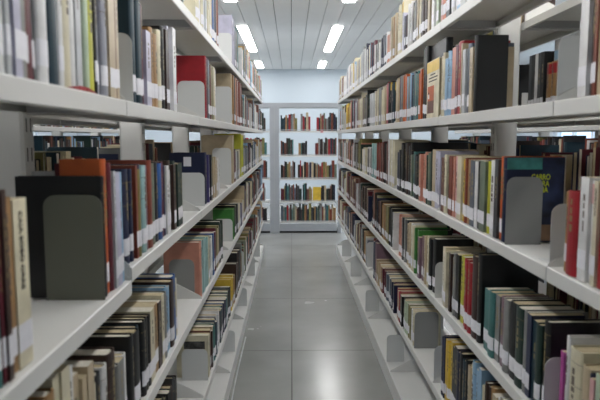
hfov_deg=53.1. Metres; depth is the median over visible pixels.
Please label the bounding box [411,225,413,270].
book
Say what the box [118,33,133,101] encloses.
bookend
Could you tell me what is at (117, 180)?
book
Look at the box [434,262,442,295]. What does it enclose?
bookend
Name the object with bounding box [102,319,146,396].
book
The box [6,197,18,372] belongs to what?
book
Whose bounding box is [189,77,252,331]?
shelving unit
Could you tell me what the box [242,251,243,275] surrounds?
bookend
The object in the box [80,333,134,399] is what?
book
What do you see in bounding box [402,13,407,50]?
book
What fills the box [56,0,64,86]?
book
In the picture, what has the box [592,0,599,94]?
book
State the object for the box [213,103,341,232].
bookcase
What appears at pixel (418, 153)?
book
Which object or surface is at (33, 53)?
book
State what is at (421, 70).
book
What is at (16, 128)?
shelving unit
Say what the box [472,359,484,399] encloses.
book
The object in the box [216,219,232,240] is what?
bookend
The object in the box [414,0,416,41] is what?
book
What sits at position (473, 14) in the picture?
shelving unit
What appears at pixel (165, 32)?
book
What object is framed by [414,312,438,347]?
bookend
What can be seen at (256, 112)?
bookend
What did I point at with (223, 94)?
bookend
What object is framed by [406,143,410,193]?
book
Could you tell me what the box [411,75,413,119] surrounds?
book
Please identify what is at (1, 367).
book
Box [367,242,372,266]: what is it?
bookend
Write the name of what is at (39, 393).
book
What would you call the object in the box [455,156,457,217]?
book
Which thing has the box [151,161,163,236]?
book
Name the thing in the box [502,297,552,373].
book
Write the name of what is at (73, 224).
bookend
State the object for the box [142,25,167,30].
book
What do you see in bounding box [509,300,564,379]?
book
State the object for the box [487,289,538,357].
book
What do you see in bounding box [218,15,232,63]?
book
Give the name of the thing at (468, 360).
book
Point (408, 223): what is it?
book
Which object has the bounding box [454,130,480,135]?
shelving unit
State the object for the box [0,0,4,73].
book
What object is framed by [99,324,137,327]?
book
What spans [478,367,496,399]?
book
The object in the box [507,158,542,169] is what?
picture
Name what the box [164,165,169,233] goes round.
book
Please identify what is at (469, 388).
book
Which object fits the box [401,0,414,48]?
book
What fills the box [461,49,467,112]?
book
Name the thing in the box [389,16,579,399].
shelving unit
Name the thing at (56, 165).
book
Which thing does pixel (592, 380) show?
book
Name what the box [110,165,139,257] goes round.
book
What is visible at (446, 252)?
book
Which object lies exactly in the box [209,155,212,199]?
book
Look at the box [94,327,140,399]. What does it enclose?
book
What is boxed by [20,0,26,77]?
book
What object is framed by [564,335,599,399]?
book
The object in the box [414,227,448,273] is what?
book
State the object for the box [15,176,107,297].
book
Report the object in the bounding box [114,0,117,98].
book
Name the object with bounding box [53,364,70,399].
book
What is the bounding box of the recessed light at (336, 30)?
[323,25,343,51]
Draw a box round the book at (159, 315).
[125,300,162,368]
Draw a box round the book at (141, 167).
[139,165,146,252]
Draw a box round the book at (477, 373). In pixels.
[476,369,478,399]
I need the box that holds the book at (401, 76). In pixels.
[401,76,402,121]
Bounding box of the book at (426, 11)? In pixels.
[425,0,427,33]
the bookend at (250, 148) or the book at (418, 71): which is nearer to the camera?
the book at (418, 71)
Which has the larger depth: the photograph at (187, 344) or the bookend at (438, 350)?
the photograph at (187, 344)
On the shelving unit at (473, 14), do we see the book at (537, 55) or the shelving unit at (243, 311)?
the book at (537, 55)
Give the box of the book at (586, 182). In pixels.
[576,177,599,281]
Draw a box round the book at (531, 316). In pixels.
[524,313,584,397]
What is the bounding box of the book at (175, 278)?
[175,278,177,335]
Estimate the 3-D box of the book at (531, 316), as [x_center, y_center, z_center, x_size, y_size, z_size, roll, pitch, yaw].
[0.583,0.356,1.375,0.122,0.194,0.023,0,6,-1]
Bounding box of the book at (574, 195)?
[565,190,580,276]
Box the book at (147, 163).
[105,160,152,247]
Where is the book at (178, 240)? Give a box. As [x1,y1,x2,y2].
[178,240,202,293]
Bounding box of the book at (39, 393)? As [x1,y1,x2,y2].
[26,388,53,399]
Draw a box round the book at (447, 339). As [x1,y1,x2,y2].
[444,338,462,399]
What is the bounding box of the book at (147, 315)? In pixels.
[111,314,151,385]
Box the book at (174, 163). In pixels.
[174,163,182,223]
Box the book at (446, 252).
[443,250,484,307]
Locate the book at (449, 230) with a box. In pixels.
[417,229,451,260]
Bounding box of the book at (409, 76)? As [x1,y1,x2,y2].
[408,76,409,120]
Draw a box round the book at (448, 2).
[446,0,451,16]
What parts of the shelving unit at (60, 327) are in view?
shelf, shelf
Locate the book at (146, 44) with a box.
[142,30,151,105]
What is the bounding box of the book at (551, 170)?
[501,157,564,241]
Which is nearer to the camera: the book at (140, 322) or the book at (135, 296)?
the book at (140, 322)
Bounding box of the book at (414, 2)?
[413,2,414,42]
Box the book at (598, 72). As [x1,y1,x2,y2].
[596,33,599,94]
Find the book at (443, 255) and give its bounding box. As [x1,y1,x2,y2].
[442,255,443,303]
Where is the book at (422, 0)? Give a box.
[421,0,422,36]
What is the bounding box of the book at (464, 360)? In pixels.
[462,359,465,399]
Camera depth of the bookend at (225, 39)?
3.40 m
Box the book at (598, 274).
[597,235,599,288]
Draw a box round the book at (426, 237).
[424,236,427,283]
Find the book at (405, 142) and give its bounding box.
[404,142,438,192]
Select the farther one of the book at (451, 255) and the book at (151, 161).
the book at (451, 255)
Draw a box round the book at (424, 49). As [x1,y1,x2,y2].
[423,49,425,118]
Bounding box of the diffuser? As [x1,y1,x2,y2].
[318,62,325,67]
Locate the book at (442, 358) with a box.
[441,336,443,395]
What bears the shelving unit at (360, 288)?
on the floor
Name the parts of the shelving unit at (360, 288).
shelf, shelf, shelf, shelf, shelf, shelf, post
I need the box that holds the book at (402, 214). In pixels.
[401,214,432,257]
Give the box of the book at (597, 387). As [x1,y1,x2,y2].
[595,372,599,399]
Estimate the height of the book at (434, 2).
0.244 m
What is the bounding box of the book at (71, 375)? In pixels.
[69,364,73,399]
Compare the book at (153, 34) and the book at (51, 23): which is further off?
the book at (153, 34)
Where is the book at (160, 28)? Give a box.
[148,26,164,108]
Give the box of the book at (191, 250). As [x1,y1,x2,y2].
[163,241,201,296]
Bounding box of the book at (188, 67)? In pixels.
[176,55,206,117]
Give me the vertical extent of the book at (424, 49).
0.282 m
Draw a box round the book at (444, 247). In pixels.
[442,246,480,287]
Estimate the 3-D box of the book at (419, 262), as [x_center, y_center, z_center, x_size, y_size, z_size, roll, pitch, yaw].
[0.561,0.243,2.541,0.121,0.175,0.033,0,6,-1]
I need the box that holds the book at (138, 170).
[137,169,141,255]
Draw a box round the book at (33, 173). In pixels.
[31,171,118,287]
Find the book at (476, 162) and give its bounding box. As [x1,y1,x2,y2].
[473,161,478,227]
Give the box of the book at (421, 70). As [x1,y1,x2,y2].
[419,69,423,118]
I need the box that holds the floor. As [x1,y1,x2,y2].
[155,200,546,399]
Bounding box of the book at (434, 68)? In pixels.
[426,57,441,117]
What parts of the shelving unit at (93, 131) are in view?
post, shelf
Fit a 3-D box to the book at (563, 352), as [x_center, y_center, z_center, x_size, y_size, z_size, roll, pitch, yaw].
[0.587,0.386,1.210,0.124,0.168,0.014,0,6,-1]
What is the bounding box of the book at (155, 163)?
[151,162,158,241]
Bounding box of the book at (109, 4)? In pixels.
[105,0,116,97]
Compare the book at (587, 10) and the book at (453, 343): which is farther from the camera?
the book at (453, 343)
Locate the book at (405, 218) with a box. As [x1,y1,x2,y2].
[405,218,434,218]
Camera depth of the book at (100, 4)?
1.08 m
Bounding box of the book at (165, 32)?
[163,29,169,109]
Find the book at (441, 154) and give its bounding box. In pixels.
[437,152,478,208]
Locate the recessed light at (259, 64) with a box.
[254,61,263,67]
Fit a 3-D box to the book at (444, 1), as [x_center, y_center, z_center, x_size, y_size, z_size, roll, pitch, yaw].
[0.579,-0.742,2.097,0.146,0.219,0.039,0,6,-1]
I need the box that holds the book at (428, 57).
[424,46,455,118]
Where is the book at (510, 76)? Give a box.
[468,47,514,112]
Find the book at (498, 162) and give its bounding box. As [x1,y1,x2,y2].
[493,159,501,238]
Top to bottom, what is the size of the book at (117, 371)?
0.151 m
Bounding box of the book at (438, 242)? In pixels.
[432,237,473,292]
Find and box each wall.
[35,132,76,135]
[76,68,490,199]
[517,132,561,136]
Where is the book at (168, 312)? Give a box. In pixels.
[166,285,169,350]
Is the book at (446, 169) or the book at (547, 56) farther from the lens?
the book at (446, 169)
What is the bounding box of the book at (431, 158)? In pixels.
[429,152,432,205]
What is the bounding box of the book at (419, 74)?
[418,74,419,118]
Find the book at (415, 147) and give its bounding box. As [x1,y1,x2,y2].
[410,143,449,181]
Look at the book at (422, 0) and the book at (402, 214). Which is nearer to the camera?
the book at (422, 0)
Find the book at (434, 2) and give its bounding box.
[431,0,436,28]
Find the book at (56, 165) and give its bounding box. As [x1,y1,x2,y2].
[54,163,113,290]
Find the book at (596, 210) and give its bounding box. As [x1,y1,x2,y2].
[590,181,599,286]
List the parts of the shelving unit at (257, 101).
shelf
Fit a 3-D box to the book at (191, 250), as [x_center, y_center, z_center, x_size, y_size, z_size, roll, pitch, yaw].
[-0.436,0.258,2.242,0.137,0.208,0.039,0,6,-1]
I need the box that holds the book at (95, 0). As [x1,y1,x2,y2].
[95,0,98,93]
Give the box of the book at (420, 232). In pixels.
[418,230,447,235]
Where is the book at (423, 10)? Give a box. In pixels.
[422,0,424,35]
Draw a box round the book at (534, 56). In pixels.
[531,54,535,103]
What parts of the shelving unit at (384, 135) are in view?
shelf, shelf, shelf, shelf, shelf, shelf, post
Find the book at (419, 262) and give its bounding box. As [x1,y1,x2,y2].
[417,236,421,278]
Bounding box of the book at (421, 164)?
[419,154,423,200]
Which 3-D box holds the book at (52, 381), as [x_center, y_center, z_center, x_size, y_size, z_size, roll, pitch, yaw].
[-0.444,0.380,0.884,0.179,0.249,0.023,0,6,-1]
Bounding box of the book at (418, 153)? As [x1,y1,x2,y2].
[417,153,424,198]
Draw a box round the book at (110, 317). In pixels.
[108,316,148,389]
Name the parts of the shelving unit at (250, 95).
post, shelf, shelf, shelf, shelf, shelf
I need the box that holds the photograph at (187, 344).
[184,341,204,348]
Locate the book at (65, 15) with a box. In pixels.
[61,0,70,86]
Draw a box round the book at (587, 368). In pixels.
[582,363,599,399]
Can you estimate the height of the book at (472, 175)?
0.197 m
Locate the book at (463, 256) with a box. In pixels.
[460,255,472,322]
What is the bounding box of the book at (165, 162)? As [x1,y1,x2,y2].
[151,160,170,203]
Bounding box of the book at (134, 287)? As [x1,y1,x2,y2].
[132,285,167,351]
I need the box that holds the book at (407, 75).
[405,74,409,120]
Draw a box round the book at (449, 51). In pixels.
[447,51,449,114]
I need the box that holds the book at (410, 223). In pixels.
[408,222,440,267]
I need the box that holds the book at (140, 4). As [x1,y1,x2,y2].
[140,4,143,103]
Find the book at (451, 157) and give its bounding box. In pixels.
[448,156,456,215]
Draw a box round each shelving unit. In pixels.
[0,0,203,399]
[0,73,131,399]
[33,124,40,130]
[33,126,88,135]
[60,22,230,399]
[63,128,119,135]
[145,54,244,389]
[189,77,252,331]
[192,89,258,294]
[228,96,263,269]
[231,337,245,399]
[337,96,374,270]
[344,88,398,295]
[353,77,428,331]
[367,57,488,388]
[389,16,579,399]
[432,0,599,399]
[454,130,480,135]
[480,129,551,283]
[517,126,599,284]
[546,86,599,310]
[568,125,599,130]
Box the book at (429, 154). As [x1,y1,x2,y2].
[427,153,430,204]
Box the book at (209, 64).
[209,64,211,105]
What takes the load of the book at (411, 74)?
on the shelving unit at (413, 379)
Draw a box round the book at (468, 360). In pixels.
[465,358,477,399]
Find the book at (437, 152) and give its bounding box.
[435,151,475,208]
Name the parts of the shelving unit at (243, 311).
post, shelf, shelf, shelf, shelf, shelf, shelf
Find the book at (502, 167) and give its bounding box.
[499,156,563,239]
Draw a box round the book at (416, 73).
[414,73,417,119]
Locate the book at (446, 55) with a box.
[442,53,448,115]
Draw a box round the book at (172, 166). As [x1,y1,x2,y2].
[170,164,176,229]
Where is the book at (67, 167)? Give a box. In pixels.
[59,159,109,292]
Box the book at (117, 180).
[115,172,122,285]
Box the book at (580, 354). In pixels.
[569,345,599,399]
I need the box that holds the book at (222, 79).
[215,73,231,89]
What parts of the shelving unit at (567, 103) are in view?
shelf, shelf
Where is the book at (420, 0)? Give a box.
[419,0,421,37]
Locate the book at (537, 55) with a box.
[533,53,538,103]
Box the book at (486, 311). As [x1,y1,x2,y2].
[483,287,533,350]
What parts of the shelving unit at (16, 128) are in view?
post, shelf, shelf, shelf, shelf, shelf, shelf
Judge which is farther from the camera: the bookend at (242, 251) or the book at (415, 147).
the bookend at (242, 251)
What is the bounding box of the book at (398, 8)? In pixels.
[398,8,398,53]
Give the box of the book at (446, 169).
[443,155,486,212]
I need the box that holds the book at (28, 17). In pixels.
[25,0,32,79]
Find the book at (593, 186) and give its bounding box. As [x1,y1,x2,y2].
[588,181,594,282]
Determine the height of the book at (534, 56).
0.210 m
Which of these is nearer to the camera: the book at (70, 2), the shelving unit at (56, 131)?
the book at (70, 2)
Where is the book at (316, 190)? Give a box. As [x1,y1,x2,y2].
[313,187,320,199]
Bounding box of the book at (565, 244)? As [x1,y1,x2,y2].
[564,191,568,270]
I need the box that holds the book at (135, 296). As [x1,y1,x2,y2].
[127,293,164,362]
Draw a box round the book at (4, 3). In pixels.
[1,0,11,74]
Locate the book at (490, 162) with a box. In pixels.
[486,161,491,233]
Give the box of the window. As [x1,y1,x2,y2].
[556,132,594,137]
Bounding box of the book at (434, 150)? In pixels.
[431,149,477,207]
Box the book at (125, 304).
[120,302,158,372]
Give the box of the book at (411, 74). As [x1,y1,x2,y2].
[410,73,413,120]
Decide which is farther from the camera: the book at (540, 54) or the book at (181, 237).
the book at (181, 237)
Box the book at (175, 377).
[167,375,176,399]
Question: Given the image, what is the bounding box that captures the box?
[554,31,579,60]
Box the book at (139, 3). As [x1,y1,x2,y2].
[139,3,142,103]
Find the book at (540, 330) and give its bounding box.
[533,322,544,399]
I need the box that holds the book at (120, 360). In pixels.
[115,357,124,399]
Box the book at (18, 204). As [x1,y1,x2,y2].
[10,197,32,369]
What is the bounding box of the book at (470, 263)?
[466,261,472,333]
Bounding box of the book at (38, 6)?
[32,0,48,82]
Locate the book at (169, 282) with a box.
[132,279,174,347]
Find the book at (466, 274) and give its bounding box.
[464,262,467,329]
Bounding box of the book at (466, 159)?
[464,158,501,222]
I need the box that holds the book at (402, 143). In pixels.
[401,143,404,190]
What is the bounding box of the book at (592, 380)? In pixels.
[589,378,595,399]
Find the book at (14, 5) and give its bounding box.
[8,0,22,77]
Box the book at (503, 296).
[499,295,554,366]
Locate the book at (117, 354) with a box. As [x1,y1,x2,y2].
[114,352,126,399]
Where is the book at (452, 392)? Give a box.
[451,346,454,399]
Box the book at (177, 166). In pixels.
[175,164,180,226]
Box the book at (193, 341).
[177,334,209,377]
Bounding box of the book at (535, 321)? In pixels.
[530,319,544,399]
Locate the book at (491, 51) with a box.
[473,35,508,111]
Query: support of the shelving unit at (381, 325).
on the floor
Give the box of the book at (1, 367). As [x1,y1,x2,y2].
[0,338,2,387]
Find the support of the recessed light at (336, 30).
in the ceiling
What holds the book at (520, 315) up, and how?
on the shelving unit at (473, 14)
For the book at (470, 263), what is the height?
0.217 m
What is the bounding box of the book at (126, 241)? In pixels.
[53,169,129,263]
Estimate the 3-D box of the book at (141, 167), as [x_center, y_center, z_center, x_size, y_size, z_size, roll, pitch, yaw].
[-0.421,0.020,1.392,0.127,0.202,0.034,0,6,-1]
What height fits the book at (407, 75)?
0.219 m
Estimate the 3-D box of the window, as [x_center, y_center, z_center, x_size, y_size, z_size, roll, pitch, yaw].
[4.734,-1.280,9.989,0.060,1.300,2.000,0,6,-1]
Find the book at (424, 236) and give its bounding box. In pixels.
[423,236,424,281]
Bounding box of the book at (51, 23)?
[45,0,58,85]
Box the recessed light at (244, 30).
[236,25,257,51]
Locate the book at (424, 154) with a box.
[423,154,424,201]
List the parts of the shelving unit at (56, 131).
post, shelf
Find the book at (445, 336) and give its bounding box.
[443,335,460,397]
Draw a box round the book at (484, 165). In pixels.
[478,161,488,231]
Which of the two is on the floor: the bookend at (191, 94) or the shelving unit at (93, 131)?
the shelving unit at (93, 131)
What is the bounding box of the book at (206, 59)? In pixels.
[206,59,207,117]
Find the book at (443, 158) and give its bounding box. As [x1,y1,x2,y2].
[440,157,444,211]
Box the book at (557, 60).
[555,60,557,97]
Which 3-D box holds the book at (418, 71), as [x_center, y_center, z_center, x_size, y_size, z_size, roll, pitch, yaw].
[0.570,-0.447,2.563,0.137,0.205,0.023,0,6,-1]
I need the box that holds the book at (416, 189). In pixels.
[415,156,417,198]
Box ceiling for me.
[218,0,578,68]
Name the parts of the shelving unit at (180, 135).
shelf, post, shelf, shelf, shelf, shelf, shelf, shelf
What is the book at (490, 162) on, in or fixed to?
on the shelving unit at (473, 14)
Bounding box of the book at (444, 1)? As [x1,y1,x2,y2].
[443,0,445,19]
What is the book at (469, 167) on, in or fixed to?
on the shelving unit at (473, 14)
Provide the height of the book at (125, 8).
0.226 m
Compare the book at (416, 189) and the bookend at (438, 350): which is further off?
the book at (416, 189)
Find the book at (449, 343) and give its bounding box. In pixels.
[446,342,450,399]
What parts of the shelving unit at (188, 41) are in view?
shelf, post, shelf, shelf, shelf, shelf, shelf, shelf, shelf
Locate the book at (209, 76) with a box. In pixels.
[209,76,209,118]
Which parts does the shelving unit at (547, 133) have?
shelf, post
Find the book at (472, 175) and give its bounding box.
[469,160,491,226]
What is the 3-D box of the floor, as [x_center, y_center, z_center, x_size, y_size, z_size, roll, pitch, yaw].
[0.030,0.891,5.112,9.400,0.100,15.980,0,6,-1]
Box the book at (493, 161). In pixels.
[489,160,494,235]
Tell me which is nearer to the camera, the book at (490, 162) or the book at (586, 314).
the book at (586, 314)
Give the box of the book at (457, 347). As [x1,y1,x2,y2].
[453,345,470,399]
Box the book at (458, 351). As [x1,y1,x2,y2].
[456,350,471,399]
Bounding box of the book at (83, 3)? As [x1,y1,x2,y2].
[80,0,89,91]
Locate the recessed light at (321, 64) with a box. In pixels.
[317,61,327,67]
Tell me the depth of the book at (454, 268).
1.99 m
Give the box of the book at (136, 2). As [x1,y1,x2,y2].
[133,0,141,103]
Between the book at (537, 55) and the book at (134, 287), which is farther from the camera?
the book at (537, 55)
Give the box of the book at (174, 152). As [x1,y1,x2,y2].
[174,152,206,200]
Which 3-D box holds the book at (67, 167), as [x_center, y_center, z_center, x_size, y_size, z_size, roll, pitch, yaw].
[-0.399,0.050,1.117,0.079,0.252,0.028,0,6,-1]
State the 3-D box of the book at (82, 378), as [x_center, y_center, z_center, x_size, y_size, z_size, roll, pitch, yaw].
[-0.425,0.390,0.988,0.148,0.206,0.020,0,6,-1]
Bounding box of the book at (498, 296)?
[494,294,543,362]
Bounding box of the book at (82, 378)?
[78,374,86,399]
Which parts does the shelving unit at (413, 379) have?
shelf, shelf, shelf, shelf, shelf, shelf, post, shelf, shelf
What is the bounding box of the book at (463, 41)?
[457,40,510,113]
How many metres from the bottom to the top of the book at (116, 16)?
0.255 m
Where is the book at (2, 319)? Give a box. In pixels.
[0,242,7,384]
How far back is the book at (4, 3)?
0.71 m
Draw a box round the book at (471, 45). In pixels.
[467,43,513,112]
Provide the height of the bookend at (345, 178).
0.180 m
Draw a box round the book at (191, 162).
[169,153,206,203]
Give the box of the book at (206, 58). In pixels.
[206,58,208,118]
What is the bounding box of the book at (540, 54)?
[536,52,541,102]
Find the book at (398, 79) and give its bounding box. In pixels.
[397,78,399,121]
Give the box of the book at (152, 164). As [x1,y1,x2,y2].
[151,163,155,244]
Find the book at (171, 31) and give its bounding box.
[168,27,176,110]
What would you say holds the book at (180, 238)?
on the shelving unit at (188, 41)
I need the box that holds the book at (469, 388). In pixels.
[467,364,471,399]
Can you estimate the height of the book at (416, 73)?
0.200 m
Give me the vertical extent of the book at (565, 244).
0.160 m
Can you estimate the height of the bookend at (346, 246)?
0.178 m
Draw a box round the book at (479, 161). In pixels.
[477,161,480,228]
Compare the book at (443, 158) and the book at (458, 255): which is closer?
the book at (458, 255)
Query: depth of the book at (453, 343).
2.05 m
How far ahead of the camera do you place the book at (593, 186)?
1.09 m
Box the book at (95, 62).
[91,0,97,93]
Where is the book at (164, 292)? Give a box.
[132,291,167,358]
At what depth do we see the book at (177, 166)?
1.79 m
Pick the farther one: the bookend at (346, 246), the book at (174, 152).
the bookend at (346, 246)
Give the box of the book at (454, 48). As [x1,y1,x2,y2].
[451,47,455,114]
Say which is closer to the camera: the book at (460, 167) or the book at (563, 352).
the book at (563, 352)
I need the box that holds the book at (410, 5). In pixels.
[409,5,410,45]
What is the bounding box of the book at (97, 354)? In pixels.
[66,347,115,399]
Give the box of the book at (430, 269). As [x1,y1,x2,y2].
[428,238,432,289]
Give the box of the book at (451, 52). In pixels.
[449,51,452,114]
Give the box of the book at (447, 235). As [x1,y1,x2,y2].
[426,235,464,286]
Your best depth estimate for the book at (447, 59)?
2.10 m
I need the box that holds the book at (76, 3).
[73,0,82,90]
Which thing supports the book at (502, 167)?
on the shelving unit at (473, 14)
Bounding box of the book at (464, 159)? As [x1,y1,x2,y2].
[462,159,464,220]
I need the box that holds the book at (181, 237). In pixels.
[181,237,206,286]
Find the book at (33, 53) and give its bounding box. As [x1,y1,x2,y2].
[30,0,34,79]
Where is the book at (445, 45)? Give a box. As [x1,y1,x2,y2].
[432,37,452,60]
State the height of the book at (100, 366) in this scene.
0.179 m
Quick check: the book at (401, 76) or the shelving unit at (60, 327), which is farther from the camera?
the book at (401, 76)
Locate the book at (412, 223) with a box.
[411,223,444,231]
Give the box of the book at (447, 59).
[444,58,448,115]
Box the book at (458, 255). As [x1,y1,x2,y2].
[455,253,478,319]
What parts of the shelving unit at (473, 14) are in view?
shelf, shelf, shelf, shelf, shelf, shelf, shelf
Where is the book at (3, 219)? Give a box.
[0,189,14,381]
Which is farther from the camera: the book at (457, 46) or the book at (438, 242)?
the book at (438, 242)
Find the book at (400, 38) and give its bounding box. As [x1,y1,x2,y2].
[399,5,401,53]
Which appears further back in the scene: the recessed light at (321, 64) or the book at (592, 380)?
the recessed light at (321, 64)
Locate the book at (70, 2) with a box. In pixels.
[68,0,75,88]
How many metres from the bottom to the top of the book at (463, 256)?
0.215 m
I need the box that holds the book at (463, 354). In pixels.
[459,351,477,399]
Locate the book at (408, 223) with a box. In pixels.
[407,223,408,264]
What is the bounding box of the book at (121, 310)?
[113,307,155,381]
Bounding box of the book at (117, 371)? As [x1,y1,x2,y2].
[115,363,119,399]
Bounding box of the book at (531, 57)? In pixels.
[528,55,532,103]
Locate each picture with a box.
[427,85,433,113]
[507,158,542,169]
[541,225,550,240]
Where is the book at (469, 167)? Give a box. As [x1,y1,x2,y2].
[467,159,494,223]
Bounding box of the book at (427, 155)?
[425,155,427,203]
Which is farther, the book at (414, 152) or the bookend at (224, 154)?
the bookend at (224, 154)
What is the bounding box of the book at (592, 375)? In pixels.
[590,373,595,377]
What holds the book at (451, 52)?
on the shelving unit at (473, 14)
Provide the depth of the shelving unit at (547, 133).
5.50 m
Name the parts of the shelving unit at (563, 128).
shelf, post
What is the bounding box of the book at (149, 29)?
[142,26,153,106]
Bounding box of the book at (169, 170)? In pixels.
[169,170,170,231]
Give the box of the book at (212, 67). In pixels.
[212,67,213,119]
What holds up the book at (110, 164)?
on the shelving unit at (16, 128)
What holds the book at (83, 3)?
on the shelving unit at (60, 327)
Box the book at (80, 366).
[62,360,94,399]
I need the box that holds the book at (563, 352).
[559,350,566,399]
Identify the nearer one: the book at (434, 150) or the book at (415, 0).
the book at (434, 150)
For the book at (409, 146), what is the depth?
2.77 m
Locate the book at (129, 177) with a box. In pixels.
[127,169,133,261]
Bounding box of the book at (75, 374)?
[72,372,78,399]
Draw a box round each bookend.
[43,195,110,299]
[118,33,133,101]
[169,259,194,292]
[177,81,204,117]
[182,173,204,205]
[182,349,207,380]
[212,148,230,184]
[216,87,231,123]
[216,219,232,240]
[218,33,231,62]
[222,330,234,351]
[237,288,246,305]
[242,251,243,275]
[247,257,254,275]
[249,107,251,127]
[250,148,251,167]
[253,240,259,256]
[256,112,257,128]
[342,240,350,255]
[344,146,345,162]
[344,178,345,194]
[350,260,361,276]
[355,107,356,126]
[365,290,378,311]
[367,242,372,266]
[386,335,403,361]
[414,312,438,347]
[431,346,441,378]
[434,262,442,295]
[498,177,542,244]
[538,204,566,262]
[543,357,560,399]
[556,35,579,96]
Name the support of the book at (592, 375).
on the shelving unit at (567, 103)
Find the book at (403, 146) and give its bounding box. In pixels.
[401,145,404,191]
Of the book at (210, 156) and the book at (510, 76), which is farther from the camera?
the book at (210, 156)
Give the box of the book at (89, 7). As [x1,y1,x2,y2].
[87,0,94,92]
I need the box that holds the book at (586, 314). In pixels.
[522,310,588,392]
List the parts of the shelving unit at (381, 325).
shelf, shelf, shelf, shelf, shelf, shelf, post, shelf, shelf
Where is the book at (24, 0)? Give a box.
[24,0,28,78]
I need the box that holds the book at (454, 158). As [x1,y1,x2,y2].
[452,157,455,216]
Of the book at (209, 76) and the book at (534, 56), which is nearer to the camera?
the book at (534, 56)
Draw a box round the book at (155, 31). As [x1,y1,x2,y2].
[152,29,161,107]
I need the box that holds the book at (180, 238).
[180,238,204,273]
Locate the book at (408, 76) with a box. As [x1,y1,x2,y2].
[406,76,408,120]
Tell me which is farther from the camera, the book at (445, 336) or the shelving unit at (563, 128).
the shelving unit at (563, 128)
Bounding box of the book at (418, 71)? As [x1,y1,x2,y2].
[417,71,419,119]
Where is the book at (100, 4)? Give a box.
[96,0,107,95]
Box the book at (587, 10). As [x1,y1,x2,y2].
[577,0,593,96]
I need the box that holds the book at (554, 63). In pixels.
[550,61,556,100]
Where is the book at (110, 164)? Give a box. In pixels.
[110,164,138,168]
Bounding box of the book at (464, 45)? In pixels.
[460,43,469,113]
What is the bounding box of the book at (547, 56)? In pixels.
[540,51,553,102]
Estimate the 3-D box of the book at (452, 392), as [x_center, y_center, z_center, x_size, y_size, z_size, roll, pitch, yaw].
[0.589,0.605,2.029,0.143,0.220,0.032,0,6,-1]
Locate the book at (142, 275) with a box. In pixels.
[130,273,175,338]
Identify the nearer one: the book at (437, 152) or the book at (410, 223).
the book at (437, 152)
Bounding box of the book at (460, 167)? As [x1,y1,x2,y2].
[456,156,501,219]
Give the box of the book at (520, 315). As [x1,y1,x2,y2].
[514,304,577,388]
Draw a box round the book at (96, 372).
[94,370,99,399]
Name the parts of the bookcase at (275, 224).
panel, post, panel, shelf, shelf, shelf, shelf, shelf, rail, rail, rail, rail, panel, post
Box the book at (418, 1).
[416,0,419,40]
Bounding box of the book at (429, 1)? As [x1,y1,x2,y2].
[427,0,431,31]
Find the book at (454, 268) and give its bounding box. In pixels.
[452,253,455,315]
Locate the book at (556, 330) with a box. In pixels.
[541,319,599,399]
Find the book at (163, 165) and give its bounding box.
[163,165,165,235]
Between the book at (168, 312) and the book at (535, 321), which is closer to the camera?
the book at (535, 321)
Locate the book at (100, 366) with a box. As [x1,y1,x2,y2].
[94,362,107,399]
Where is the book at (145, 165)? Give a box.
[145,165,147,249]
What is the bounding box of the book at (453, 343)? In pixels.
[449,341,466,399]
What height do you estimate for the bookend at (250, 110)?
0.180 m
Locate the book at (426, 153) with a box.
[424,152,430,202]
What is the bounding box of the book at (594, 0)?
[590,0,595,95]
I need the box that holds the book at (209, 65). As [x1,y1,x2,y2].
[209,65,211,118]
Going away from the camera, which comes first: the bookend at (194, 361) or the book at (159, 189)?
the book at (159, 189)
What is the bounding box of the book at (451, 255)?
[448,253,453,311]
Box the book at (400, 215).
[399,214,401,255]
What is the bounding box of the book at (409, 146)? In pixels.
[408,146,410,194]
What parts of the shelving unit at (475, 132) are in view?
shelf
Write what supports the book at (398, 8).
on the shelving unit at (413, 379)
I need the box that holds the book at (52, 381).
[38,373,59,399]
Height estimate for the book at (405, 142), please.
0.241 m
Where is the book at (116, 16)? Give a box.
[115,0,119,98]
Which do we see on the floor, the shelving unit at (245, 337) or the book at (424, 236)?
the shelving unit at (245, 337)
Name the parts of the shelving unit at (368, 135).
shelf, shelf, shelf, shelf, post, post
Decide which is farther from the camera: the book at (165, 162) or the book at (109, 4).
the book at (165, 162)
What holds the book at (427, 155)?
on the shelving unit at (413, 379)
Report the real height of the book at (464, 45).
0.219 m
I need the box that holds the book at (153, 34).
[152,33,157,106]
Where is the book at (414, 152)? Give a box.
[413,152,424,196]
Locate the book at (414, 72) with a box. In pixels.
[413,72,417,119]
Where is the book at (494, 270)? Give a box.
[476,253,538,343]
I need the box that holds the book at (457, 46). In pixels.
[454,45,458,113]
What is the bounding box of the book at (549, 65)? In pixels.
[546,62,551,101]
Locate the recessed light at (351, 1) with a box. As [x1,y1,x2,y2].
[341,0,356,2]
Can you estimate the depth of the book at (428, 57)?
2.42 m
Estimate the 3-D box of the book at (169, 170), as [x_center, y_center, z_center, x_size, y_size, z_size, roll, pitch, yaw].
[-0.430,0.004,1.683,0.128,0.174,0.025,0,6,-1]
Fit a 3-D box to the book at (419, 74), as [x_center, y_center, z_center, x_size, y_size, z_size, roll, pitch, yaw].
[0.564,-0.438,2.539,0.124,0.191,0.025,0,6,-1]
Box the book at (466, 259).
[463,258,472,325]
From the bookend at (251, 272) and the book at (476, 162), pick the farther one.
the bookend at (251, 272)
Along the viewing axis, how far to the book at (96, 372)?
1.07 m
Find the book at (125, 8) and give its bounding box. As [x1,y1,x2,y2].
[117,0,135,102]
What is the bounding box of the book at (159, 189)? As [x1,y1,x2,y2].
[157,163,162,239]
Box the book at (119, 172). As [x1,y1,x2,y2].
[119,172,123,281]
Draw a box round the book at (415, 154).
[414,154,417,197]
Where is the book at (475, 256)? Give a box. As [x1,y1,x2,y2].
[471,254,478,339]

